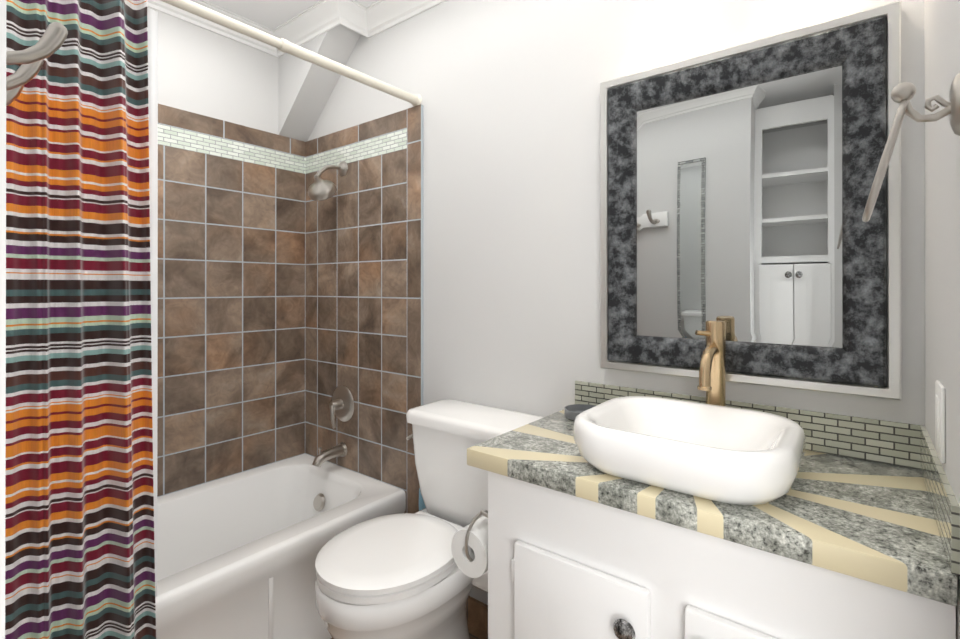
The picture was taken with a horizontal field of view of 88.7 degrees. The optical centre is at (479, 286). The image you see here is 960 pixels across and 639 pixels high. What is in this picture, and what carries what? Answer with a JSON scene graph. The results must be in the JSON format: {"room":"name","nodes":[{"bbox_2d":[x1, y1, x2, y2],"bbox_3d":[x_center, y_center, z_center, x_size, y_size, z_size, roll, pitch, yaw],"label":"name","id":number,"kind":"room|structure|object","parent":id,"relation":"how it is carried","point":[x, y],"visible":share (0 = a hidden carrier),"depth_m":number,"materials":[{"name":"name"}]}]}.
{"room":"bathroom","nodes":[
{"label":"bathroom","id":0,"kind":"room"},
{"bbox_2d":[0,0,5,638],"bbox_3d":[-1.166,0.023,0.576,1.750,2.345,0.645,0,0,38],"label":"wall","id":1,"kind":"structure","parent":0,"point":[2,284],"depth_m":0.29,"materials":[{"name":"white paint"}]},
{"bbox_2d":[6,22,67,105],"bbox_3d":[-0.851,-0.367,0.840,0.520,0.104,0.156,0,0,38],"label":"hook rail","id":2,"kind":"object","parent":1,"relation":"attached to","point":[50,42],"visible":0.96,"depth_m":0.77,"materials":[{"name":"white metal"}]},
{"bbox_2d":[147,6,277,134],"bbox_3d":[-1.490,0.025,1.661,0.100,2.345,1.950,0,0,38],"label":"wall","id":3,"kind":"structure","parent":0,"point":[204,72],"depth_m":2.06,"materials":[{"name":"white paint"}]},
{"bbox_2d":[147,0,280,57],"bbox_3d":[-1.247,-1.106,1.839,0.066,0.082,1.085,0,0,38],"label":"crown molding","id":4,"kind":"structure","parent":3,"relation":"attached to","point":[158,5],"depth_m":2.04,"materials":[{"name":"white"}]},
{"bbox_2d":[157,104,305,496],"bbox_3d":[-1.250,0.056,1.875,0.013,1.515,1.293,0,0,38],"label":"wall tile","id":5,"kind":"structure","parent":3,"relation":"attached to","point":[231,298],"depth_m":2.09,"materials":[{"name":"tile"}]},
{"bbox_2d":[205,0,377,29],"bbox_3d":[-0.241,-1.199,0.745,3.200,0.100,2.050,0,0,38],"label":"ceiling","id":6,"kind":"structure","parent":0,"point":[272,14],"depth_m":2.03,"materials":[{"name":"white paint"}]},
{"bbox_2d":[278,24,360,141],"bbox_3d":[-0.708,-0.923,2.196,0.470,0.445,0.145,0,0,38],"label":"beam","id":7,"kind":"structure","parent":0,"point":[305,89],"depth_m":2.22,"materials":[{"name":"white paint"}]},
{"bbox_2d":[271,0,358,55],"bbox_3d":[-0.704,-1.105,2.074,0.446,0.082,0.091,0,0,38],"label":"crown molding","id":8,"kind":"structure","parent":7,"relation":"attached to","point":[316,19],"depth_m":2.04,"materials":[{"name":"white"}]},
{"bbox_2d":[331,624,487,638],"bbox_3d":[-0.241,1.246,0.740,3.200,0.100,2.050,0,0,38],"label":"floor","id":9,"kind":"structure","parent":0,"point":[475,633],"depth_m":1.69,"materials":[{"name":"stone"}]},
{"bbox_2d":[155,454,405,638],"bbox_3d":[-0.968,1.003,1.653,0.702,0.390,1.288,0,0,38],"label":"bathtub","id":10,"kind":"object","parent":9,"relation":"on","point":[237,554],"visible":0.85,"depth_m":1.74,"materials":[{"name":"white ceramic"}]},
{"bbox_2d":[419,488,425,510],"bbox_3d":[-0.211,0.968,1.805,0.100,0.460,0.100,0,0,38],"label":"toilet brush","id":11,"kind":"object","parent":9,"relation":"on","point":[421,504],"visible":0.08,"depth_m":1.79,"materials":[{"name":"blue plastic"}]},
{"bbox_2d":[315,400,543,638],"bbox_3d":[-0.136,0.803,1.424,0.489,0.788,0.638,0,0,38],"label":"toilet","id":12,"kind":"object","parent":9,"relation":"on","point":[398,576],"visible":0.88,"depth_m":1.37,"materials":[{"name":"white ceramic"}]},
{"bbox_2d":[467,409,957,638],"bbox_3d":[0.433,0.787,1.066,0.826,0.820,0.501,0,0,38],"label":"bathroom vanity","id":13,"kind":"object","parent":9,"relation":"on","point":[829,546],"visible":0.94,"depth_m":0.88,"materials":[{"name":"white paint"}]},
{"bbox_2d":[451,510,487,577],"bbox_3d":[0.010,0.630,1.231,0.130,0.156,0.124,0,0,38],"label":"toilet paper holder","id":14,"kind":"object","parent":13,"relation":"attached to","point":[469,546],"visible":0.52,"depth_m":1.20,"materials":[{"name":"white paper"}]},
{"bbox_2d":[564,404,594,420],"bbox_3d":[0.298,0.364,1.408,0.112,0.026,0.112,0,0,38],"label":"soap dish","id":15,"kind":"object","parent":13,"relation":"on","point":[572,411],"visible":0.46,"depth_m":1.45,"materials":[{"name":"grey glass"}]},
{"bbox_2d":[573,396,805,504],"bbox_3d":[0.427,0.326,1.024,0.410,0.100,0.360,0,0,38],"label":"vessel sink","id":16,"kind":"object","parent":13,"relation":"on","point":[730,455],"visible":1,"depth_m":0.93,"materials":[{"name":"white ceramic"}]},
{"bbox_2d":[695,320,725,405],"bbox_3d":[0.538,0.230,1.161,0.061,0.292,0.143,0,0,38],"label":"faucet","id":17,"kind":"object","parent":13,"relation":"on","point":[712,375],"visible":0.77,"depth_m":1.17,"materials":[{"name":"gold metal"}]},
{"bbox_2d":[308,0,924,604],"bbox_3d":[0.323,0.025,1.539,3.100,2.345,0.100,0,0,38],"label":"wall","id":18,"kind":"structure","parent":0,"point":[508,90],"depth_m":1.59,"materials":[{"name":"white paint"}]},
{"bbox_2d":[160,0,421,106],"bbox_3d":[-0.650,-0.728,1.412,0.052,0.052,1.305,0,0,38],"label":"curtain rod","id":19,"kind":"object","parent":18,"relation":"attached to","point":[280,44],"visible":0.98,"depth_m":1.50,"materials":[{"name":"beige metal"}]},
{"bbox_2d":[5,0,157,638],"bbox_3d":[-0.907,0.205,1.077,0.092,1.914,0.377,0,0,38],"label":"shower curtain","id":20,"kind":"object","parent":19,"relation":"hanging from","point":[81,329],"visible":0.96,"depth_m":1.10,"materials":[{"name":"multicoloured fabric"}]},
{"bbox_2d":[305,104,422,513],"bbox_3d":[-0.538,0.249,2.143,0.800,1.900,0.014,0,0,38],"label":"wall tile","id":21,"kind":"structure","parent":18,"relation":"attached to","point":[364,284],"depth_m":2.08,"materials":[{"name":"tile"}]},
{"bbox_2d":[308,161,347,200],"bbox_3d":[-0.676,-0.463,2.152,0.121,0.194,0.148,0,0,38],"label":"shower head","id":22,"kind":"object","parent":21,"relation":"attached to","point":[319,189],"visible":1,"depth_m":2.10},
{"bbox_2d":[312,442,346,466],"bbox_3d":[-0.659,0.731,2.134,0.064,0.082,0.151,0,0,38],"label":"tub spout","id":23,"kind":"object","parent":21,"relation":"attached to","point":[338,450],"visible":1,"depth_m":2.12,"materials":[{"name":"silver metal"}]},
{"bbox_2d":[329,386,353,428],"bbox_3d":[-0.636,0.530,2.164,0.160,0.172,0.076,0,0,38],"label":"shower valve","id":24,"kind":"object","parent":21,"relation":"attached to","point":[341,405],"visible":1,"depth_m":2.16,"materials":[{"name":"silver metal"}]},
{"bbox_2d":[351,0,446,37],"bbox_3d":[0.190,-1.106,1.525,1.773,0.082,0.090,0,0,38],"label":"crown molding","id":25,"kind":"structure","parent":18,"relation":"attached to","point":[375,18],"depth_m":1.99,"materials":[{"name":"white"}]},
{"bbox_2d":[467,596,487,633],"bbox_3d":[0.036,1.153,1.690,0.660,0.090,0.012,0,0,38],"label":"baseboard","id":26,"kind":"structure","parent":18,"relation":"attached to","point":[477,614],"depth_m":1.71,"materials":[{"name":"wood"}]},
{"bbox_2d":[600,1,901,399],"bbox_3d":[0.614,-0.176,1.223,0.660,0.823,0.038,0,0,38],"label":"vanity mirror","id":27,"kind":"object","parent":18,"relation":"attached to","point":[736,182],"visible":0.98,"depth_m":1.17,"materials":[{"name":"black mirror"}]},
{"bbox_2d":[575,381,959,575],"bbox_3d":[0.458,0.331,1.067,0.791,0.089,0.475,0,0,38],"label":"tile backsplash","id":28,"kind":"structure","parent":18,"relation":"attached to","point":[897,443],"depth_m":1.05,"materials":[{"name":"tile"}]},
{"bbox_2d":[924,0,959,638],"bbox_3d":[0.972,0.023,0.469,0.757,2.345,0.780,0,0,38],"label":"wall","id":29,"kind":"structure","parent":0,"point":[942,184],"depth_m":0.77,"materials":[{"name":"white paint"}]},
{"bbox_2d":[862,73,959,221],"bbox_3d":[0.567,-0.179,0.648,0.099,0.182,0.068,0,0,38],"label":"towel ring","id":30,"kind":"object","parent":29,"relation":"attached to","point":[903,93],"visible":1,"depth_m":0.64,"materials":[{"name":"silver metal"}]},
{"bbox_2d":[935,380,945,463],"bbox_3d":[0.728,0.213,0.778,0.008,0.117,0.075,0,0,38],"label":"outlet","id":31,"kind":"object","parent":29,"relation":"attached to","point":[940,419],"visible":1,"depth_m":0.75,"materials":[{"name":"white plastic"}]}
]}

